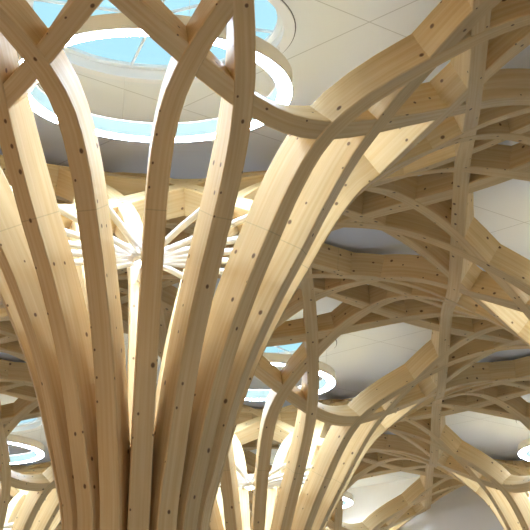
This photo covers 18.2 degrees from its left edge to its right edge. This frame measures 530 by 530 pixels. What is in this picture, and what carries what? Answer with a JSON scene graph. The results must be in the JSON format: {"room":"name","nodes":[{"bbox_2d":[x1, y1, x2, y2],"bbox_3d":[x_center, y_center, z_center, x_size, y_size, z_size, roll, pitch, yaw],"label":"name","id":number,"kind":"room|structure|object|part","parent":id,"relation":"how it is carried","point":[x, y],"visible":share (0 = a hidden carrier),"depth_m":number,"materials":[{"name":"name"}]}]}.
{"room":"mosque prayer hall","nodes":[
{"label":"mosque prayer hall","id":0,"kind":"room"},
{"bbox_2d":[0,0,529,492],"bbox_3d":[-3.038,-1.099,15.029,52.415,0.001,51.452,0,-18,4],"label":"ceiling","id":1,"kind":"structure","parent":0,"point":[332,38],"depth_m":15.22,"materials":[{"name":"white paint"}]},
{"bbox_2d":[7,434,44,463],"bbox_3d":[-4.544,2.706,26.243,2.105,0.535,2.105,0,-18,4],"label":"ring light","id":2,"kind":"object","parent":1,"relation":"hanging from","point":[38,448],"visible":0.87,"depth_m":25.97,"materials":[{"name":"beige paint"}]},
{"bbox_2d":[8,442,43,463],"bbox_3d":[-4.548,2.955,26.164,2.097,0.012,2.097,0,-18,4],"label":"diffuser","id":3,"kind":"object","parent":2,"relation":"attached to","point":[39,450],"depth_m":26.32,"materials":[{"name":"white plastic"}]},
{"bbox_2d":[11,417,42,432],"bbox_3d":[-4.539,2.409,26.337,2.148,0.112,2.148,0,-18,4],"label":"window","id":4,"kind":"structure","parent":1,"relation":"attached to","point":[36,424],"depth_m":26.97,"materials":[{"name":"white"}]},
{"bbox_3d":[-4.538,2.369,26.350,2.060,0.028,2.060,0,-18,4],"label":"frame","id":5,"kind":"part","parent":4,"relation":"part of","materials":[{"name":"white"}]},
{"bbox_2d":[91,113,152,141],"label":"ring light","id":6,"kind":"object","parent":1,"relation":"hanging from","point":[109,127],"depth_m":13.34,"materials":[{"name":"beige paint"}]},
{"bbox_2d":[26,0,295,83],"bbox_3d":[-0.836,-1.865,12.639,2.148,0.112,2.148,0,-18,4],"label":"window","id":7,"kind":"structure","parent":1,"relation":"attached to","point":[80,60],"depth_m":13.34,"materials":[{"name":"white"}]},
{"bbox_2d":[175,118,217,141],"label":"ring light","id":8,"kind":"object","parent":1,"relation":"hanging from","point":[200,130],"depth_m":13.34,"materials":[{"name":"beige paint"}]},
{"bbox_2d":[245,389,269,400],"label":"ring light","id":9,"kind":"object","parent":1,"relation":"hanging from","point":[252,394],"depth_m":22.27,"materials":[{"name":"beige paint"}]},
{"bbox_2d":[256,36,292,104],"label":"ring light","id":10,"kind":"object","parent":1,"relation":"hanging from","point":[272,61],"depth_m":12.11,"materials":[{"name":"beige paint"}]},
{"bbox_2d":[271,340,336,355],"bbox_3d":[-0.137,0.962,21.529,2.148,0.112,2.148,0,-18,4],"label":"window","id":11,"kind":"structure","parent":1,"relation":"attached to","point":[332,346],"depth_m":22.00,"materials":[{"name":"white"}]},
{"bbox_3d":[-0.137,0.922,21.542,2.060,0.028,2.060,0,-18,4],"label":"frame","id":12,"kind":"part","parent":11,"relation":"part of","materials":[{"name":"white"}]},
{"bbox_2d":[319,361,334,393],"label":"ring light","id":13,"kind":"object","parent":1,"relation":"hanging from","point":[327,374],"depth_m":21.12,"materials":[{"name":"beige paint"}]},
{"bbox_2d":[343,491,352,507],"bbox_3d":[0.556,4.085,30.325,2.105,0.535,2.105,0,-18,4],"label":"ring light","id":14,"kind":"object","parent":1,"relation":"hanging from","point":[347,497],"visible":0.16,"depth_m":29.98,"materials":[{"name":"beige paint"}]},
{"bbox_2d":[343,497,352,507],"bbox_3d":[0.552,4.335,30.247,2.097,0.012,2.097,0,-18,4],"label":"diffuser","id":15,"kind":"object","parent":14,"relation":"attached to","point":[347,501],"depth_m":30.14,"materials":[{"name":"white plastic"}]},
{"bbox_2d":[516,420,527,428],"bbox_3d":[4.963,2.341,25.612,2.148,0.112,2.148,0,-18,4],"label":"window","id":16,"kind":"structure","parent":1,"relation":"attached to","point":[517,421],"depth_m":25.93,"materials":[{"name":"white"}]},
{"bbox_2d":[518,434,529,460],"bbox_3d":[4.958,2.638,25.518,2.105,0.535,2.105,0,-18,4],"label":"ring light","id":17,"kind":"object","parent":1,"relation":"hanging from","point":[523,446],"visible":0.96,"depth_m":25.34,"materials":[{"name":"beige paint"}]},
{"bbox_2d":[518,446,529,460],"bbox_3d":[4.954,2.887,25.439,2.097,0.012,2.097,0,-18,4],"label":"diffuser","id":18,"kind":"object","parent":17,"relation":"attached to","point":[523,452],"depth_m":25.49,"materials":[{"name":"white plastic"}]},
{"bbox_2d":[326,459,529,529],"bbox_3d":[6.788,6.051,25.265,0.250,7.135,34.974,16,-23,-39],"label":"wall","id":19,"kind":"structure","parent":0,"point":[461,508],"depth_m":29.99,"materials":[{"name":"white paint"}]},
{"bbox_3d":[-4.994,6.377,14.778,47.650,0.200,46.775,0,-18,4],"label":"floor","id":20,"kind":"structure","parent":0,"visible":0},
{"bbox_2d":[10,466,26,496],"bbox_3d":[-8.999,7.313,30.050,8.020,7.113,7.919,15,-22,-38],"label":"column","id":21,"kind":"structure","parent":20,"relation":"on","point":[12,467],"depth_m":29.88,"materials":[{"name":"brown wood"}]},
{"bbox_2d":[0,199,220,319],"bbox_3d":[-5.296,3.039,16.352,8.020,7.113,7.919,15,-22,-38],"label":"column","id":22,"kind":"structure","parent":20,"relation":"on","point":[173,223],"depth_m":16.95,"materials":[{"name":"brown wood"}]},
{"bbox_2d":[0,382,278,529],"bbox_3d":[-4.598,5.866,25.242,7.919,7.113,8.020,16,-23,-39],"label":"column","id":23,"kind":"structure","parent":20,"relation":"on","point":[34,505],"depth_m":25.02,"materials":[{"name":"brown wood"}]},
{"bbox_3d":[-4.120,4.054,25.455,1.013,0.174,0.064,-12,-22,36],"label":"spider rod","id":24,"kind":"part","parent":23,"relation":"part of","materials":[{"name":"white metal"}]},
{"bbox_2d":[1,395,529,426],"bbox_3d":[-3.551,2.085,23.901,21.448,0.631,0.379,0,-18,4],"label":"ridge beam","id":25,"kind":"structure","parent":23,"relation":"on","point":[288,416],"depth_m":23.42,"materials":[{"name":"brown wood"}]},
{"bbox_2d":[13,460,529,478],"bbox_3d":[-4.164,3.506,28.420,19.518,0.630,0.379,0,-18,4],"label":"ridge beam","id":26,"kind":"structure","parent":23,"relation":"on","point":[407,464],"depth_m":27.91,"materials":[{"name":"brown wood"}]},
{"bbox_2d":[0,0,529,529],"bbox_3d":[-0.895,1.592,11.544,7.919,7.113,8.020,16,-23,-39],"label":"column","id":27,"kind":"structure","parent":20,"relation":"on","point":[126,452],"depth_m":11.25,"materials":[{"name":"brown wood"}]},
{"bbox_2d":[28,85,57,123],"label":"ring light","id":28,"kind":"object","parent":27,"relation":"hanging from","point":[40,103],"depth_m":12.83,"materials":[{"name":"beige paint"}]},
{"bbox_3d":[-1.215,-0.261,11.670,0.064,0.174,1.006,-13,-22,37],"label":"spider rod","id":29,"kind":"part","parent":27,"relation":"part of","materials":[{"name":"white metal"}]},
{"bbox_3d":[-1.360,-0.213,11.829,1.013,0.174,0.064,10,-20,-27],"label":"spider rod","id":30,"kind":"part","parent":27,"relation":"part of","materials":[{"name":"white metal"}]},
{"bbox_3d":[-1.430,-0.152,12.026,1.018,0.174,0.064,3,-18,-6],"label":"spider rod","id":31,"kind":"part","parent":27,"relation":"part of","materials":[{"name":"white metal"}]},
{"bbox_3d":[-1.414,-0.086,12.233,1.018,0.174,0.064,-4,-18,15],"label":"spider rod","id":32,"kind":"part","parent":27,"relation":"part of","materials":[{"name":"white metal"}]},
{"bbox_3d":[-1.314,-0.026,12.418,1.013,0.174,0.064,-12,-22,36],"label":"spider rod","id":33,"kind":"part","parent":27,"relation":"part of","materials":[{"name":"white metal"}]},
{"bbox_2d":[65,13,147,46],"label":"ring light","id":34,"kind":"object","parent":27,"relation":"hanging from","point":[111,25],"depth_m":11.53,"materials":[{"name":"beige paint"}]},
{"bbox_3d":[-1.017,-0.288,11.575,0.064,0.174,1.001,-4,-18,15],"label":"spider rod","id":35,"kind":"part","parent":27,"relation":"part of","materials":[{"name":"white metal"}]},
{"bbox_3d":[-1.146,0.019,12.553,0.064,0.174,1.006,11,-20,-28],"label":"spider rod","id":36,"kind":"part","parent":27,"relation":"part of","materials":[{"name":"white metal"}]},
{"bbox_3d":[-0.714,0.042,12.599,0.064,0.174,1.001,-4,-18,15],"label":"spider rod","id":37,"kind":"part","parent":27,"relation":"part of","materials":[{"name":"white metal"}]},
{"bbox_3d":[-0.585,-0.266,11.622,0.064,0.174,1.006,11,-20,-28],"label":"spider rod","id":38,"kind":"part","parent":27,"relation":"part of","materials":[{"name":"white metal"}]},
{"bbox_3d":[-0.516,0.015,12.504,0.064,0.174,1.006,-13,-22,37],"label":"spider rod","id":39,"kind":"part","parent":27,"relation":"part of","materials":[{"name":"white metal"}]},
{"bbox_3d":[-0.371,-0.033,12.346,1.013,0.174,0.064,10,-20,-27],"label":"spider rod","id":40,"kind":"part","parent":27,"relation":"part of","materials":[{"name":"white metal"}]},
{"bbox_3d":[-0.301,-0.094,12.148,1.018,0.174,0.064,3,-18,-6],"label":"spider rod","id":41,"kind":"part","parent":27,"relation":"part of","materials":[{"name":"white metal"}]},
{"bbox_3d":[-0.318,-0.160,11.941,1.018,0.174,0.064,-4,-18,15],"label":"spider rod","id":42,"kind":"part","parent":27,"relation":"part of","materials":[{"name":"white metal"}]},
{"bbox_3d":[-0.417,-0.220,11.757,1.013,0.174,0.064,-12,-22,36],"label":"spider rod","id":43,"kind":"part","parent":27,"relation":"part of","materials":[{"name":"white metal"}]},
{"bbox_2d":[213,25,226,48],"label":"ring light","id":44,"kind":"object","parent":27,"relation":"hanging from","point":[221,40],"depth_m":11.63,"materials":[{"name":"beige paint"}]},
{"bbox_2d":[0,144,529,195],"bbox_3d":[-4.250,-0.742,15.011,21.448,0.631,0.379,0,-18,4],"label":"ridge beam","id":45,"kind":"structure","parent":27,"relation":"on","point":[494,160],"depth_m":14.55,"materials":[{"name":"brown wood"}]},
{"bbox_2d":[0,245,529,529],"bbox_3d":[-0.196,4.418,20.435,7.919,7.113,8.020,16,-23,-39],"label":"column","id":46,"kind":"structure","parent":20,"relation":"on","point":[316,460],"depth_m":20.21,"materials":[{"name":"brown wood"}]},
{"bbox_3d":[-0.513,2.566,20.563,0.610,0.174,0.860,0,-18,4],"label":"spider rod","id":47,"kind":"part","parent":46,"relation":"part of","materials":[{"name":"white metal"}]},
{"bbox_2d":[0,299,485,346],"bbox_3d":[-3.901,0.671,19.456,21.448,0.631,0.379,0,-18,4],"label":"ridge beam","id":48,"kind":"structure","parent":46,"relation":"on","point":[291,331],"depth_m":19.04,"materials":[{"name":"brown wood"}]},
{"bbox_3d":[-0.315,2.539,20.466,0.254,0.174,0.988,0,-18,4],"label":"spider rod","id":49,"kind":"part","parent":46,"relation":"part of","materials":[{"name":"white metal"}]},
{"bbox_2d":[263,346,291,365],"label":"ring light","id":50,"kind":"object","parent":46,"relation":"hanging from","point":[277,359],"depth_m":20.42,"materials":[{"name":"beige paint"}]},
{"bbox_2d":[245,363,334,400],"bbox_3d":[-0.147,1.508,21.356,2.097,0.012,2.097,0,-18,4],"label":"diffuser","id":51,"kind":"object","parent":50,"relation":"attached to","point":[329,377],"depth_m":21.49,"materials":[{"name":"white"}]},
{"bbox_3d":[0.113,2.561,20.512,0.064,0.174,1.006,11,-20,-28],"label":"spider rod","id":52,"kind":"part","parent":46,"relation":"part of","materials":[{"name":"white metal"}]},
{"bbox_3d":[0.397,2.732,21.039,1.018,0.174,0.064,3,-18,-6],"label":"spider rod","id":53,"kind":"part","parent":46,"relation":"part of","materials":[{"name":"white metal"}]},
{"bbox_3d":[0.381,2.667,20.832,1.018,0.174,0.064,-4,-18,15],"label":"spider rod","id":54,"kind":"part","parent":46,"relation":"part of","materials":[{"name":"white metal"}]},
{"bbox_3d":[0.281,2.607,20.647,1.013,0.174,0.064,-12,-22,36],"label":"spider rod","id":55,"kind":"part","parent":46,"relation":"part of","materials":[{"name":"white metal"}]},
{"bbox_2d":[243,439,463,529],"bbox_3d":[-0.257,7.052,28.756,5.987,7.113,7.920,16,-23,-39],"label":"column","id":56,"kind":"structure","parent":20,"relation":"on","point":[401,509],"depth_m":29.09,"materials":[{"name":"brown wood"}]},
{"bbox_2d":[233,143,529,345],"bbox_3d":[4.206,2.971,15.627,7.919,7.113,8.020,16,-23,-39],"label":"lattice","id":57,"kind":"structure","parent":20,"relation":"on","point":[417,214],"depth_m":16.01,"materials":[{"name":"brown wood"}]},
{"bbox_2d":[420,0,490,511],"bbox_3d":[2.011,0.348,18.085,0.376,0.646,26.114,0,-18,4],"label":"ridge beam","id":58,"kind":"structure","parent":57,"relation":"on","point":[470,65],"depth_m":15.27,"materials":[{"name":"brown wood"}]},
{"bbox_2d":[366,381,529,529],"bbox_3d":[4.145,5.605,23.949,5.987,7.113,7.920,16,-23,-39],"label":"column","id":59,"kind":"structure","parent":20,"relation":"on","point":[505,489],"depth_m":24.69,"materials":[{"name":"brown wood"}]}
]}

